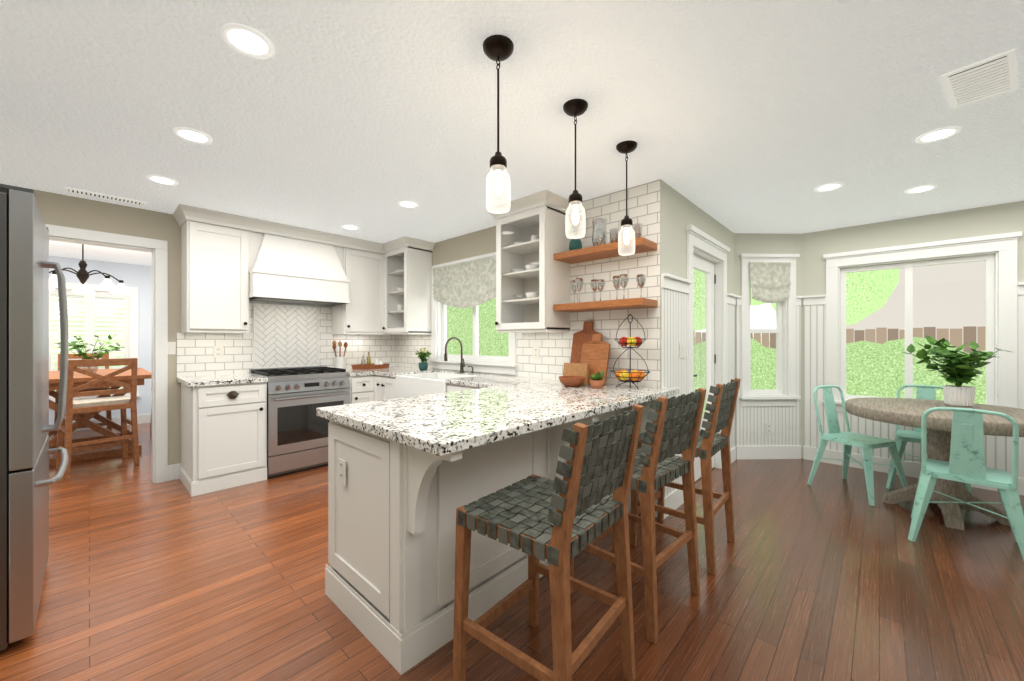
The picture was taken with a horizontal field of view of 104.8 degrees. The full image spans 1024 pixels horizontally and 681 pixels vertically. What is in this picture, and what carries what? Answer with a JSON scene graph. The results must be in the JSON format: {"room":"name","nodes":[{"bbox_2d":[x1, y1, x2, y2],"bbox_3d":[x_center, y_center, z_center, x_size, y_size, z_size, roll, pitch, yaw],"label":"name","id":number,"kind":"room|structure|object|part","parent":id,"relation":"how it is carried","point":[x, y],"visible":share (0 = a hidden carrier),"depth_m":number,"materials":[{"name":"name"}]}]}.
{"room":"kitchen","nodes":[
{"label":"kitchen","id":0,"kind":"room"},
{"bbox_2d":[49,256,150,423],"bbox_3d":[-4.943,0.060,4.472,3.550,2.440,4.480,0,0,43],"label":"wall","id":1,"kind":"structure","parent":0,"point":[133,275],"depth_m":6.04,"materials":[{"name":"white paint"}]},
{"bbox_2d":[49,289,128,399],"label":"window","id":2,"kind":"structure","parent":1,"relation":"in","point":[52,293],"depth_m":5.68,"materials":[{"name":"white"}]},
{"bbox_2d":[45,224,167,483],"bbox_3d":[-3.569,0.188,3.226,0.160,2.185,1.120,0,0,43],"label":"door frame","id":3,"kind":"structure","parent":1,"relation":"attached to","point":[159,248],"depth_m":3.53,"materials":[{"name":"white paint"}]},
{"bbox_2d":[72,414,180,480],"bbox_3d":[-1.193,1.210,2.837,11.937,0.140,6.172,0,0,34],"label":"baseboard","id":4,"kind":"structure","parent":1,"relation":"attached to","point":[173,470],"depth_m":5.67,"materials":[{"name":"white paint"}]},
{"bbox_2d":[168,342,175,353],"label":"outlet","id":5,"kind":"object","parent":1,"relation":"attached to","point":[171,345],"depth_m":3.61,"materials":[{"name":"white plastic"}]},
{"bbox_2d":[428,252,517,374],"bbox_3d":[-0.439,-0.280,4.265,1.400,1.220,0.160,0,0,43],"label":"kitchen window","id":6,"kind":"structure","parent":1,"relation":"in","point":[475,356],"depth_m":4.31,"materials":[{"name":"white paint"}]},
{"bbox_2d":[432,255,495,307],"bbox_3d":[-0.485,-0.600,4.216,1.240,0.500,0.046,0,0,43],"label":"blind","id":7,"kind":"object","parent":6,"relation":"attached to","point":[471,283],"visible":0.85,"depth_m":4.22,"materials":[{"name":"fabric"}]},
{"bbox_2d":[0,185,385,464],"bbox_3d":[-2.908,0.060,3.949,0.140,2.440,4.090,0,0,43],"label":"wall","id":8,"kind":"structure","parent":0,"point":[55,209],"depth_m":3.51,"materials":[{"name":"beige paint"}]},
{"bbox_2d":[0,0,1023,265],"bbox_3d":[-1.031,-1.210,3.074,11.180,0.100,7.770,0,0,43],"label":"ceiling","id":9,"kind":"structure","parent":0,"point":[359,109],"depth_m":1.94,"materials":[{"name":"white paint"}]},
{"bbox_2d":[49,244,132,294],"bbox_3d":[-4.772,-0.855,4.383,0.776,0.610,0.809,0,0,43],"label":"dining chandelier","id":10,"kind":"object","parent":9,"relation":"hanging from","point":[82,274],"visible":0.8,"depth_m":4.35,"materials":[{"name":"white glass"}]},
{"bbox_2d":[64,187,146,205],"bbox_3d":[-3.260,-1.153,3.176,0.110,0.012,0.460,0,0,43],"label":"ceiling vent","id":11,"kind":"object","parent":9,"relation":"in","point":[71,190],"visible":1,"depth_m":3.15,"materials":[{"name":"white metal"}]},
{"bbox_2d":[146,175,177,185],"bbox_3d":[-2.522,-1.157,2.842,0.186,0.006,0.170,0,0,43],"label":"recessed light","id":12,"kind":"object","parent":9,"relation":"in","point":[154,178],"depth_m":2.85,"materials":[{"name":"white"}]},
{"bbox_2d":[173,127,212,143],"bbox_3d":[-1.800,-1.157,2.224,0.185,0.006,0.172,0,0,43],"label":"recessed light","id":13,"kind":"object","parent":9,"relation":"in","point":[188,134],"depth_m":2.22,"materials":[{"name":"white plastic"}]},
{"bbox_2d":[220,23,274,58],"bbox_3d":[-1.021,-1.157,1.525,0.181,0.006,0.175,0,0,43],"label":"recessed light","id":14,"kind":"object","parent":9,"relation":"in","point":[247,41],"depth_m":1.52,"materials":[{"name":"white plastic"}]},
{"bbox_2d":[398,201,418,207],"bbox_3d":[-0.880,-1.157,3.344,0.179,0.006,0.180,0,0,43],"label":"recessed light","id":15,"kind":"object","parent":9,"relation":"in","point":[404,204],"depth_m":3.35,"materials":[{"name":"white"}]},
{"bbox_2d":[483,35,513,213],"bbox_3d":[-0.054,-0.835,1.555,0.124,0.650,0.124,0,0,43],"label":"pendant light","id":16,"kind":"object","parent":9,"relation":"hanging from","point":[498,48],"visible":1,"depth_m":1.54,"materials":[{"name":"brown metal"}]},
{"bbox_2d":[563,99,587,238],"bbox_3d":[0.314,-0.835,1.950,0.124,0.650,0.124,0,0,43],"label":"pendant light","id":17,"kind":"object","parent":9,"relation":"hanging from","point":[574,108],"visible":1,"depth_m":1.94,"materials":[{"name":"brown metal"}]},
{"bbox_2d":[616,140,636,255],"bbox_3d":[0.682,-0.835,2.345,0.124,0.650,0.124,0,0,43],"label":"pendant light","id":18,"kind":"object","parent":9,"relation":"hanging from","point":[625,147],"visible":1,"depth_m":2.33,"materials":[{"name":"brown metal"}]},
{"bbox_2d":[814,182,843,191],"bbox_3d":[2.388,-1.157,2.970,0.172,0.006,0.185,0,0,43],"label":"recessed light","id":19,"kind":"object","parent":9,"relation":"in","point":[831,186],"depth_m":2.97,"materials":[{"name":"white plastic"}]},
{"bbox_2d":[904,185,936,193],"bbox_3d":[3.120,-1.157,3.010,0.172,0.006,0.190,0,0,43],"label":"recessed light","id":20,"kind":"object","parent":9,"relation":"in","point":[924,188],"depth_m":3.02,"materials":[{"name":"white plastic"}]},
{"bbox_2d":[915,126,960,143],"bbox_3d":[2.393,-1.157,2.216,0.174,0.006,0.187,0,0,43],"label":"recessed light","id":21,"kind":"object","parent":9,"relation":"in","point":[942,133],"depth_m":2.21,"materials":[{"name":"white plastic"}]},
{"bbox_2d":[941,49,1017,108],"bbox_3d":[2.096,-1.153,1.764,0.400,0.012,0.200,0,0,-37],"label":"ceiling vent","id":22,"kind":"object","parent":9,"relation":"in","point":[996,75],"visible":1,"depth_m":1.74,"materials":[{"name":"white metal"}]},
{"bbox_2d":[0,423,1023,680],"bbox_3d":[-1.031,1.330,3.074,11.180,0.100,7.770,0,0,43],"label":"floor","id":23,"kind":"structure","parent":0,"point":[145,580],"depth_m":2.01,"materials":[{"name":"brown wood"}]},
{"bbox_2d":[0,184,68,650],"bbox_3d":[-2.590,0.321,1.702,0.910,1.918,0.896,0,0,43],"label":"refrigerator","id":24,"kind":"object","parent":23,"relation":"on","point":[25,427],"visible":1,"depth_m":1.64,"materials":[{"name":"silver metal"}]},
{"bbox_2d":[54,353,111,435],"bbox_3d":[-5.764,0.730,5.307,0.530,1.103,0.520,0,0,43],"label":"dining chair","id":25,"kind":"object","parent":23,"relation":"on","point":[70,356],"visible":0.21,"depth_m":5.29,"materials":[{"name":"brown wood"}]},
{"bbox_2d":[55,358,139,478],"bbox_3d":[-4.174,0.730,3.977,0.530,1.103,0.520,0,0,35],"label":"dining chair","id":26,"kind":"object","parent":23,"relation":"on","point":[76,406],"visible":0.93,"depth_m":3.90,"materials":[{"name":"brown wood"}]},
{"bbox_2d":[48,368,150,465],"bbox_3d":[-4.971,0.830,4.567,1.600,0.900,1.100,0,0,43],"label":"dining table","id":27,"kind":"object","parent":23,"relation":"on","point":[79,379],"visible":0.33,"depth_m":4.29,"materials":[{"name":"brown wood"}]},
{"bbox_2d":[54,335,124,374],"bbox_3d":[-4.716,0.154,4.417,0.422,0.449,0.547,0,0,43],"label":"centerpiece","id":28,"kind":"object","parent":27,"relation":"on","point":[84,354],"visible":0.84,"depth_m":4.42,"materials":[{"name":"green plant"}]},
{"bbox_2d":[249,366,349,478],"bbox_3d":[-2.183,0.787,4.090,0.705,0.985,0.769,0,0,43],"label":"stove","id":29,"kind":"object","parent":23,"relation":"on","point":[297,438],"visible":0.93,"depth_m":3.83,"materials":[{"name":"silver metal"}]},
{"bbox_2d":[173,179,679,674],"bbox_3d":[-0.957,0.060,3.225,3.826,2.440,2.394,0,0,43],"label":"kitchen cabinets","id":30,"kind":"object","parent":23,"relation":"on","point":[411,446],"visible":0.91,"depth_m":3.15,"materials":[{"name":"white paint"}]},
{"bbox_2d":[213,346,222,357],"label":"outlet","id":31,"kind":"object","parent":30,"relation":"attached to","point":[217,351],"depth_m":3.85,"materials":[{"name":"white plastic"}]},
{"bbox_2d":[180,375,374,496],"bbox_3d":[-2.289,0.830,4.013,0.669,0.900,1.612,0,0,43],"label":"base cabinets","id":32,"kind":"object","parent":30,"relation":"in","point":[224,424],"depth_m":3.42,"materials":[{"name":"white paint"}]},
{"bbox_3d":[-2.452,-0.048,4.317,0.012,0.683,0.658,0,0,43],"label":"herringbone panel","id":33,"kind":"part","parent":30,"relation":"part of","materials":[{"name":"grey tile"}]},
{"bbox_2d":[240,218,349,305],"bbox_3d":[-2.274,-0.783,4.171,0.480,0.754,0.918,0,0,43],"label":"range hood","id":34,"kind":"object","parent":30,"relation":"attached to","point":[287,265],"depth_m":4.00,"materials":[{"name":"white paint"}]},
{"bbox_2d":[332,340,347,368],"bbox_3d":[-2.011,0.168,4.610,0.169,0.343,0.131,0,0,-25],"label":"utensil crock","id":35,"kind":"object","parent":30,"relation":"on","point":[340,360],"visible":0.88,"depth_m":4.57,"materials":[{"name":"white ceramic"}]},
{"bbox_2d":[351,352,389,369],"bbox_3d":[-1.709,0.239,4.780,0.238,0.200,0.483,0,0,43],"label":"tray","id":36,"kind":"object","parent":30,"relation":"on","point":[377,365],"visible":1,"depth_m":4.72,"materials":[{"name":"wood"}]},
{"bbox_2d":[415,348,431,369],"bbox_3d":[-1.013,0.209,4.487,0.185,0.261,0.222,0,0,-20],"label":"potted plant","id":37,"kind":"object","parent":30,"relation":"on","point":[423,353],"visible":0.99,"depth_m":4.46,"materials":[{"name":"green plant"}]},
{"bbox_2d":[395,372,475,397],"bbox_3d":[-0.717,0.485,3.967,0.828,0.260,0.535,0,0,43],"label":"farmhouse sink","id":38,"kind":"object","parent":30,"relation":"in","point":[409,384],"depth_m":3.90,"materials":[{"name":"white ceramic"}]},
{"bbox_2d":[444,337,473,373],"bbox_3d":[-0.546,0.151,4.044,0.205,0.376,0.259,0,0,43],"label":"faucet","id":39,"kind":"object","parent":30,"relation":"on","point":[462,362],"visible":1,"depth_m":4.12,"materials":[{"name":"grey metal"}]},
{"bbox_2d":[533,346,538,358],"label":"outlet","id":40,"kind":"object","parent":30,"relation":"attached to","point":[535,348],"depth_m":3.60,"materials":[{"name":"white plastic"}]},
{"bbox_2d":[559,376,585,386],"bbox_3d":[0.443,0.304,2.909,0.200,0.070,0.200,0,0,43],"label":"wooden bowl","id":41,"kind":"object","parent":30,"relation":"on","point":[567,381],"visible":1,"depth_m":2.84,"materials":[{"name":"brown wood"}]},
{"bbox_2d":[566,215,582,250],"bbox_3d":[0.508,-0.860,3.172,0.113,0.317,0.145,0,0,43],"label":"vase","id":42,"kind":"object","parent":30,"relation":"on","point":[574,244],"visible":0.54,"depth_m":3.14,"materials":[{"name":"teal"}]},
{"bbox_2d":[563,321,610,385],"bbox_3d":[0.591,0.092,3.097,0.360,0.494,0.227,0,0,43],"label":"cutting boards","id":43,"kind":"object","parent":30,"relation":"on","point":[589,353],"visible":0.86,"depth_m":3.08,"materials":[{"name":"brown wood"}]},
{"bbox_2d":[589,371,604,388],"bbox_3d":[0.590,0.277,2.794,0.120,0.125,0.135,0,0,43],"label":"succulent pot","id":44,"kind":"object","parent":30,"relation":"on","point":[596,382],"visible":1,"depth_m":2.77,"materials":[{"name":"brown ceramic"}]},
{"bbox_2d":[570,218,645,302],"bbox_3d":[0.693,-0.606,2.994,0.640,0.630,0.145,0,0,43],"label":"glassware","id":45,"kind":"object","parent":30,"relation":"on","point":[637,227],"visible":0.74,"depth_m":2.94,"materials":[{"name":"clear glass"}]},
{"bbox_2d":[611,314,649,389],"bbox_3d":[0.843,0.075,2.810,0.276,0.528,0.276,0,0,43],"label":"fruit basket stand","id":46,"kind":"object","parent":30,"relation":"on","point":[635,375],"visible":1,"depth_m":2.77,"materials":[{"name":"brown metal"}]},
{"bbox_2d":[452,404,643,680],"bbox_3d":[0.141,0.759,1.444,0.522,1.044,0.490,0,0,39],"label":"stool","id":47,"kind":"object","parent":23,"relation":"on","point":[537,515],"visible":1,"depth_m":1.34,"materials":[{"name":"brown wood"}]},
{"bbox_2d":[570,388,706,643],"bbox_3d":[0.622,0.759,1.989,0.490,1.044,0.522,0,0,-44],"label":"stool","id":48,"kind":"object","parent":23,"relation":"on","point":[653,469],"visible":0.69,"depth_m":1.80,"materials":[{"name":"brown wood"}]},
{"bbox_2d":[630,378,740,574],"bbox_3d":[1.094,0.759,2.481,0.539,1.044,0.508,0,0,43],"label":"stool","id":49,"kind":"object","parent":23,"relation":"on","point":[720,416],"visible":0.65,"depth_m":2.33,"materials":[{"name":"brown wood"}]},
{"bbox_2d":[807,385,907,505],"bbox_3d":[2.933,0.843,3.350,0.503,0.879,0.503,0,0,-19],"label":"chair","id":50,"kind":"object","parent":23,"relation":"on","point":[849,439],"visible":0.94,"depth_m":3.42,"materials":[{"name":"green metal"}]},
{"bbox_2d":[886,385,972,493],"bbox_3d":[3.582,0.843,3.401,0.519,0.879,0.519,0,0,43],"label":"chair","id":51,"kind":"object","parent":23,"relation":"on","point":[928,392],"visible":0.46,"depth_m":3.46,"materials":[{"name":"green metal"}]},
{"bbox_2d":[845,397,1023,530],"bbox_3d":[3.223,0.892,2.943,1.120,0.775,1.120,0,0,43],"label":"table","id":52,"kind":"object","parent":23,"relation":"on","point":[899,411],"visible":0.69,"depth_m":2.84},
{"bbox_2d":[902,335,1015,406],"bbox_3d":[3.371,0.228,3.019,0.550,0.551,0.427,0,0,43],"label":"potted plant","id":53,"kind":"object","parent":52,"relation":"on","point":[960,369],"visible":1,"depth_m":3.00,"materials":[{"name":"green plant"}]},
{"bbox_2d":[908,407,1023,559],"bbox_3d":[2.884,0.843,2.506,0.503,0.879,0.503,0,0,-43],"label":"chair","id":54,"kind":"object","parent":23,"relation":"on","point":[966,464],"visible":1,"depth_m":2.37,"materials":[{"name":"green metal"}]},
{"bbox_2d":[432,212,640,499],"bbox_3d":[-0.252,0.060,4.166,3.450,2.440,0.150,0,0,43],"label":"wall","id":55,"kind":"structure","parent":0,"point":[481,242],"depth_m":4.29,"materials":[{"name":"beige paint"}]},
{"bbox_2d":[641,179,733,516],"bbox_3d":[1.699,0.060,3.618,0.150,2.440,2.010,0,0,43],"label":"wall","id":56,"kind":"structure","parent":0,"point":[676,211],"depth_m":3.08,"materials":[{"name":"beige paint"}]},
{"bbox_2d":[693,253,715,480],"bbox_3d":[1.752,0.246,3.648,0.096,2.044,0.857,0,0,43],"label":"door","id":57,"kind":"structure","parent":56,"relation":"in","point":[700,264],"depth_m":3.89,"materials":[{"name":"white paint"}]},
{"bbox_2d":[734,233,800,445],"bbox_3d":[2.770,0.060,4.346,0.636,2.440,0.636,0,0,43],"label":"wall","id":58,"kind":"structure","parent":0,"point":[744,243],"depth_m":4.27,"materials":[{"name":"beige paint"}]},
{"bbox_2d":[750,281,782,393],"bbox_3d":[2.771,-0.105,4.341,0.404,1.384,0.040,0,0,-2],"label":"nook window","id":59,"kind":"structure","parent":58,"relation":"in","point":[779,305],"depth_m":4.33,"materials":[{"name":"white paint"}]},
{"bbox_2d":[749,262,790,302],"bbox_3d":[2.775,-0.620,4.225,0.450,0.440,0.045,0,0,-2],"label":"blinds","id":60,"kind":"object","parent":59,"relation":"attached to","point":[770,281],"visible":1,"depth_m":4.23,"materials":[{"name":"fabric"}]},
{"bbox_2d":[801,201,1023,457],"bbox_3d":[4.427,0.060,3.193,3.360,2.440,0.150,0,0,43],"label":"wall","id":61,"kind":"structure","parent":0,"point":[1006,217],"depth_m":3.79,"materials":[{"name":"beige paint"}]},
{"bbox_2d":[49,224,1021,468],"bbox_3d":[-1.077,0.172,4.401,10.846,2.215,1.455,0,0,11],"label":"trim","id":62,"kind":"structure","parent":61,"relation":"attached to","point":[1005,244],"depth_m":3.92,"materials":[{"name":"white wood"}]},
{"bbox_2d":[661,273,1023,518],"bbox_3d":[3.286,0.400,2.460,3.749,1.760,2.478,0,0,43],"label":"wainscot","id":63,"kind":"structure","parent":61,"relation":"attached to","point":[752,442],"depth_m":4.10,"materials":[{"name":"white wood"}]},
{"bbox_2d":[679,343,685,357],"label":"outlet","id":64,"kind":"object","parent":63,"relation":"attached to","point":[682,346],"depth_m":3.10,"materials":[{"name":"white plastic"}]},
{"bbox_2d":[765,423,771,433],"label":"outlet","id":65,"kind":"object","parent":63,"relation":"attached to","point":[768,426],"depth_m":4.25,"materials":[{"name":"white plastic"}]},
{"bbox_2d":[840,254,994,404],"bbox_3d":[3.806,-0.070,3.766,1.024,1.354,0.040,0,0,43],"label":"nook window","id":66,"kind":"structure","parent":61,"relation":"in","point":[990,259],"depth_m":3.75,"materials":[{"name":"white paint"}]},
{"label":"outside","id":67,"kind":"structure","parent":0,"visible":0},
{"bbox_2d":[51,261,985,430],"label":"window","id":68,"kind":"structure","parent":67,"point":[949,300],"depth_m":7.27,"materials":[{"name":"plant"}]}
]}

